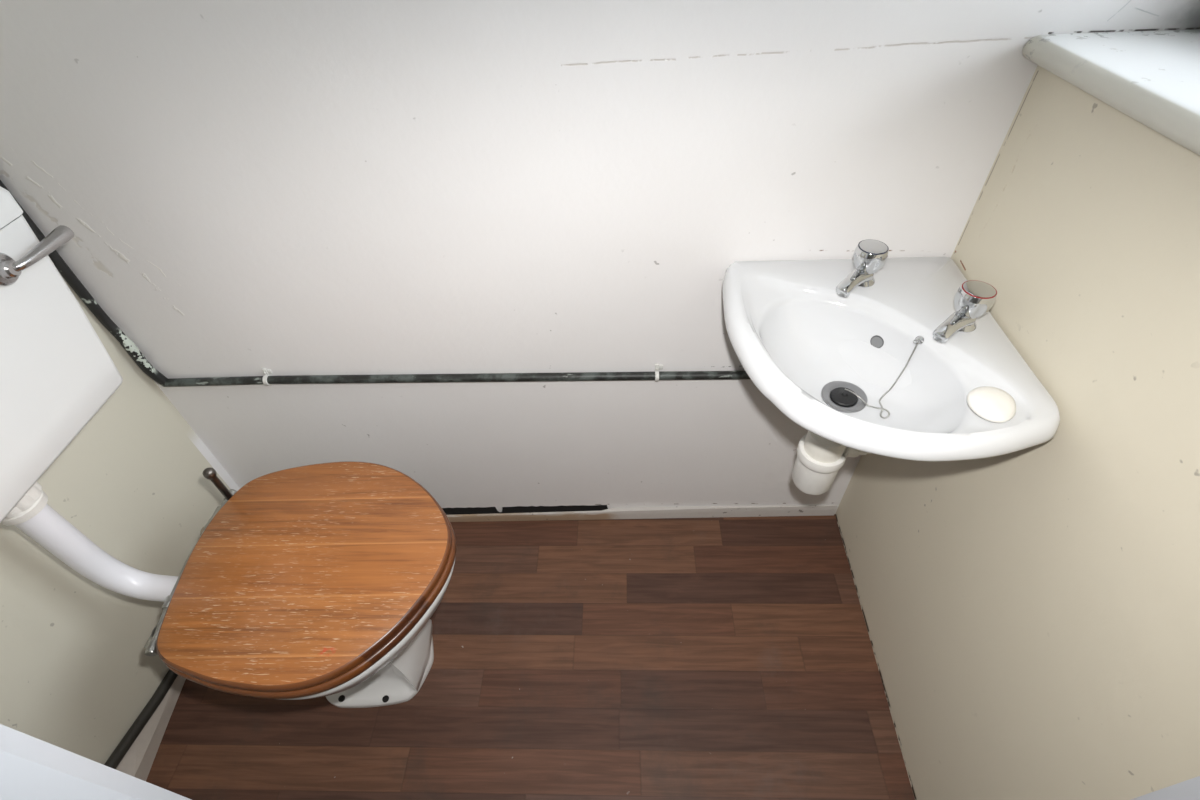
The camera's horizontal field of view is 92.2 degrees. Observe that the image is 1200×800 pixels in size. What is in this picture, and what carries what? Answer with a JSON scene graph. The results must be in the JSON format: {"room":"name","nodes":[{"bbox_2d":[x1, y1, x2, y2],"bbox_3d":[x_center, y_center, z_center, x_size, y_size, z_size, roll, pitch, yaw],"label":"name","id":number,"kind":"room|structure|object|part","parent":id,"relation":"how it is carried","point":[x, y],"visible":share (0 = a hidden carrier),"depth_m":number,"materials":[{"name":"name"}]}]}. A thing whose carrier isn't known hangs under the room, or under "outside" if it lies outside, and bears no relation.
{"room":"bathroom","nodes":[
{"label":"bathroom","id":0,"kind":"room"},
{"bbox_2d":[0,274,239,764],"bbox_3d":[-0.996,-0.106,0.513,0.100,2.050,0.860,-1,45,2],"label":"wall","id":1,"kind":"structure","parent":0,"point":[76,673],"depth_m":1.07,"materials":[{"name":"paint"}]},
{"bbox_2d":[0,186,122,522],"bbox_3d":[-0.830,-0.009,0.685,0.214,0.309,0.470,-1,45,2],"label":"toilet cistern","id":2,"kind":"object","parent":1,"relation":"attached to","point":[56,373],"visible":1,"depth_m":0.78,"materials":[{"name":"white ceramic"}]},
{"bbox_3d":[-0.850,-0.101,0.590,0.182,0.042,0.465,-1,45,2],"label":"cistern lid","id":3,"kind":"part","parent":2,"relation":"part of","materials":[{"name":"white ceramic"}]},
{"bbox_3d":[-0.734,-0.197,0.757,0.020,0.020,0.097,2,45,5],"label":"flush lever","id":4,"kind":"part","parent":2,"relation":"part of","materials":[{"name":"silver metal"}]},
{"bbox_2d":[1,482,178,601],"bbox_3d":[-0.769,0.229,0.902,0.177,0.334,0.068,-1,45,2],"label":"pipe","id":5,"kind":"object","parent":2,"relation":"attached to","point":[32,514],"visible":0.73,"depth_m":0.90,"materials":[{"name":"white plastic"}]},
{"bbox_2d":[104,669,177,768],"bbox_3d":[-0.901,0.540,1.204,0.020,0.105,0.703,-1,45,2],"label":"pipe","id":6,"kind":"object","parent":1,"relation":"attached to","point":[122,748],"visible":0.36,"depth_m":1.13,"materials":[{"name":"black plastic"}]},
{"bbox_2d":[116,675,185,780],"bbox_3d":[-0.883,0.561,1.237,0.056,0.074,0.715,-1,45,2],"label":"baseboard","id":7,"kind":"structure","parent":1,"relation":"attached to","point":[137,762],"depth_m":1.14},
{"bbox_2d":[146,508,914,799],"bbox_3d":[-0.068,1.021,0.830,1.908,0.050,2.220,-1,45,2],"label":"floor","id":8,"kind":"structure","parent":0,"point":[714,658],"depth_m":1.20,"materials":[{"name":"brown laminate"}]},
{"bbox_2d":[144,461,455,707],"bbox_3d":[-0.533,0.394,1.080,0.592,0.510,0.408,-1,45,2],"label":"toilet","id":9,"kind":"object","parent":8,"relation":"on","point":[328,580],"visible":1,"depth_m":0.92,"materials":[{"name":"brown wood"}]},
{"bbox_3d":[-0.672,0.360,0.907,0.041,0.032,0.068,-1,45,2],"label":"hinge plate","id":10,"kind":"part","parent":9,"relation":"part of","materials":[{"name":"silver metal"}]},
{"bbox_3d":[-0.678,0.161,1.039,0.021,0.115,0.021,-1,45,2],"label":"hinge post","id":11,"kind":"part","parent":9,"relation":"part of","materials":[{"name":"metal"}]},
{"bbox_2d":[0,0,1199,514],"bbox_3d":[-0.059,-0.457,0.816,1.858,2.050,0.100,-1,45,2],"label":"wall","id":12,"kind":"structure","parent":0,"point":[242,187],"depth_m":0.88,"materials":[{"name":"white paint"}]},
{"bbox_2d":[262,368,272,385],"bbox_3d":[-0.668,-0.045,1.162,0.016,0.036,0.023,-1,45,2],"label":"clip","id":13,"kind":"object","parent":12,"relation":"attached to","point":[266,372],"visible":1,"depth_m":1.16,"materials":[{"name":"white plastic"}]},
{"bbox_2d":[0,180,749,386],"bbox_3d":[-0.202,-0.241,0.896,1.453,0.660,0.096,-1,45,2],"label":"pipe","id":14,"kind":"object","parent":12,"relation":"attached to","point":[62,267],"visible":0.78,"depth_m":1.14,"materials":[{"name":"metal"}]},
{"bbox_2d":[447,505,837,521],"bbox_3d":[-0.152,0.294,1.490,1.504,0.041,0.014,-1,45,1],"label":"baseboard","id":15,"kind":"structure","parent":12,"relation":"attached to","point":[793,510],"depth_m":1.48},
{"bbox_2d":[655,364,662,381],"bbox_3d":[0.116,-0.052,1.134,0.016,0.036,0.023,-1,45,2],"label":"clip","id":16,"kind":"object","parent":12,"relation":"attached to","point":[657,366],"visible":1,"depth_m":1.13,"materials":[{"name":"white plastic"}]},
{"bbox_2d":[722,257,1059,460],"bbox_3d":[0.384,-0.039,0.861,0.387,0.144,0.410,-1,45,2],"label":"basin","id":17,"kind":"object","parent":12,"relation":"attached to","point":[798,340],"visible":0.94,"depth_m":0.85,"materials":[{"name":"white ceramic"}]},
{"bbox_2d":[792,431,871,494],"bbox_3d":[0.452,0.084,0.955,0.243,0.166,0.077,-1,45,2],"label":"trap","id":18,"kind":"object","parent":17,"relation":"attached to","point":[819,459],"visible":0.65,"depth_m":0.94,"materials":[{"name":"white plastic"}]},
{"bbox_2d":[792,434,845,494],"bbox_3d":[0.370,0.112,0.985,0.077,0.090,0.077,-1,45,2],"label":"cup","id":19,"kind":"object","parent":18,"relation":"on","point":[812,473],"depth_m":0.96,"materials":[{"name":"white plastic"}]},
{"bbox_2d":[843,446,871,456],"bbox_3d":[0.480,0.070,0.940,0.185,0.045,0.045,-1,45,2],"label":"outlet","id":20,"kind":"object","parent":18,"relation":"attached to","point":[847,451],"depth_m":0.93,"materials":[{"name":"white plastic"}]},
{"bbox_2d":[836,239,888,296],"bbox_3d":[0.397,-0.195,0.870,0.048,0.061,0.094,25,51,24],"label":"tap","id":21,"kind":"object","parent":17,"relation":"on","point":[869,256],"visible":1,"depth_m":0.86,"materials":[{"name":"silver metal"}]},
{"bbox_2d":[830,336,923,418],"bbox_3d":[0.402,-0.039,0.851,0.088,0.112,0.092,25,51,25],"label":"plug","id":22,"kind":"object","parent":17,"relation":"in","point":[842,396],"visible":1,"depth_m":0.87,"materials":[{"name":"black rubber"}]},
{"bbox_2d":[933,280,996,342],"bbox_3d":[0.498,-0.117,0.787,0.048,0.061,0.094,30,54,28],"label":"tap","id":23,"kind":"object","parent":17,"relation":"on","point":[973,299],"visible":1,"depth_m":0.78,"materials":[{"name":"silver metal"}]},
{"bbox_2d":[967,386,1015,422],"bbox_3d":[0.485,0.005,0.713,0.056,0.020,0.058,-1,45,2],"label":"soap bar","id":24,"kind":"object","parent":17,"relation":"on","point":[993,404],"visible":1,"depth_m":0.70,"materials":[{"name":"white wax"}]},
{"bbox_2d":[836,269,874,296],"bbox_3d":[0.393,-0.182,0.882,0.038,0.027,0.089,30,54,28],"label":"spout","id":25,"kind":"object","parent":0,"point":[858,277],"depth_m":0.87,"materials":[{"name":"silver metal"}]},
{"bbox_2d":[933,311,976,342],"bbox_3d":[0.493,-0.105,0.800,0.090,0.027,0.038,-30,51,-25],"label":"spout","id":26,"kind":"object","parent":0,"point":[961,321],"depth_m":0.79,"materials":[{"name":"silver metal"}]},
{"bbox_2d":[835,65,1199,799],"bbox_3d":[0.658,-0.124,0.450,0.245,2.050,0.860,-1,45,2],"label":"wall","id":27,"kind":"structure","parent":0,"point":[1031,615],"depth_m":0.70,"materials":[{"name":"beige paint"}]},
{"bbox_2d":[1022,29,1199,154],"bbox_3d":[0.646,-0.184,0.467,0.229,0.028,0.750,-1,45,2],"label":"window sill","id":28,"kind":"structure","parent":27,"relation":"attached to","point":[1152,78],"depth_m":0.63,"materials":[{"name":"white paint"}]},
{"bbox_3d":[-0.140,0.152,0.215,1.828,2.050,0.110,-1,45,2],"label":"wall","id":29,"kind":"structure","parent":0,"visible":0},
{"bbox_2d":[0,724,1199,799],"bbox_3d":[0.012,0.186,0.245,0.779,1.949,0.114,-1,45,2],"label":"door","id":30,"kind":"structure","parent":29,"relation":"in","point":[31,768],"depth_m":0.37,"materials":[{"name":"white paint"}]}
]}

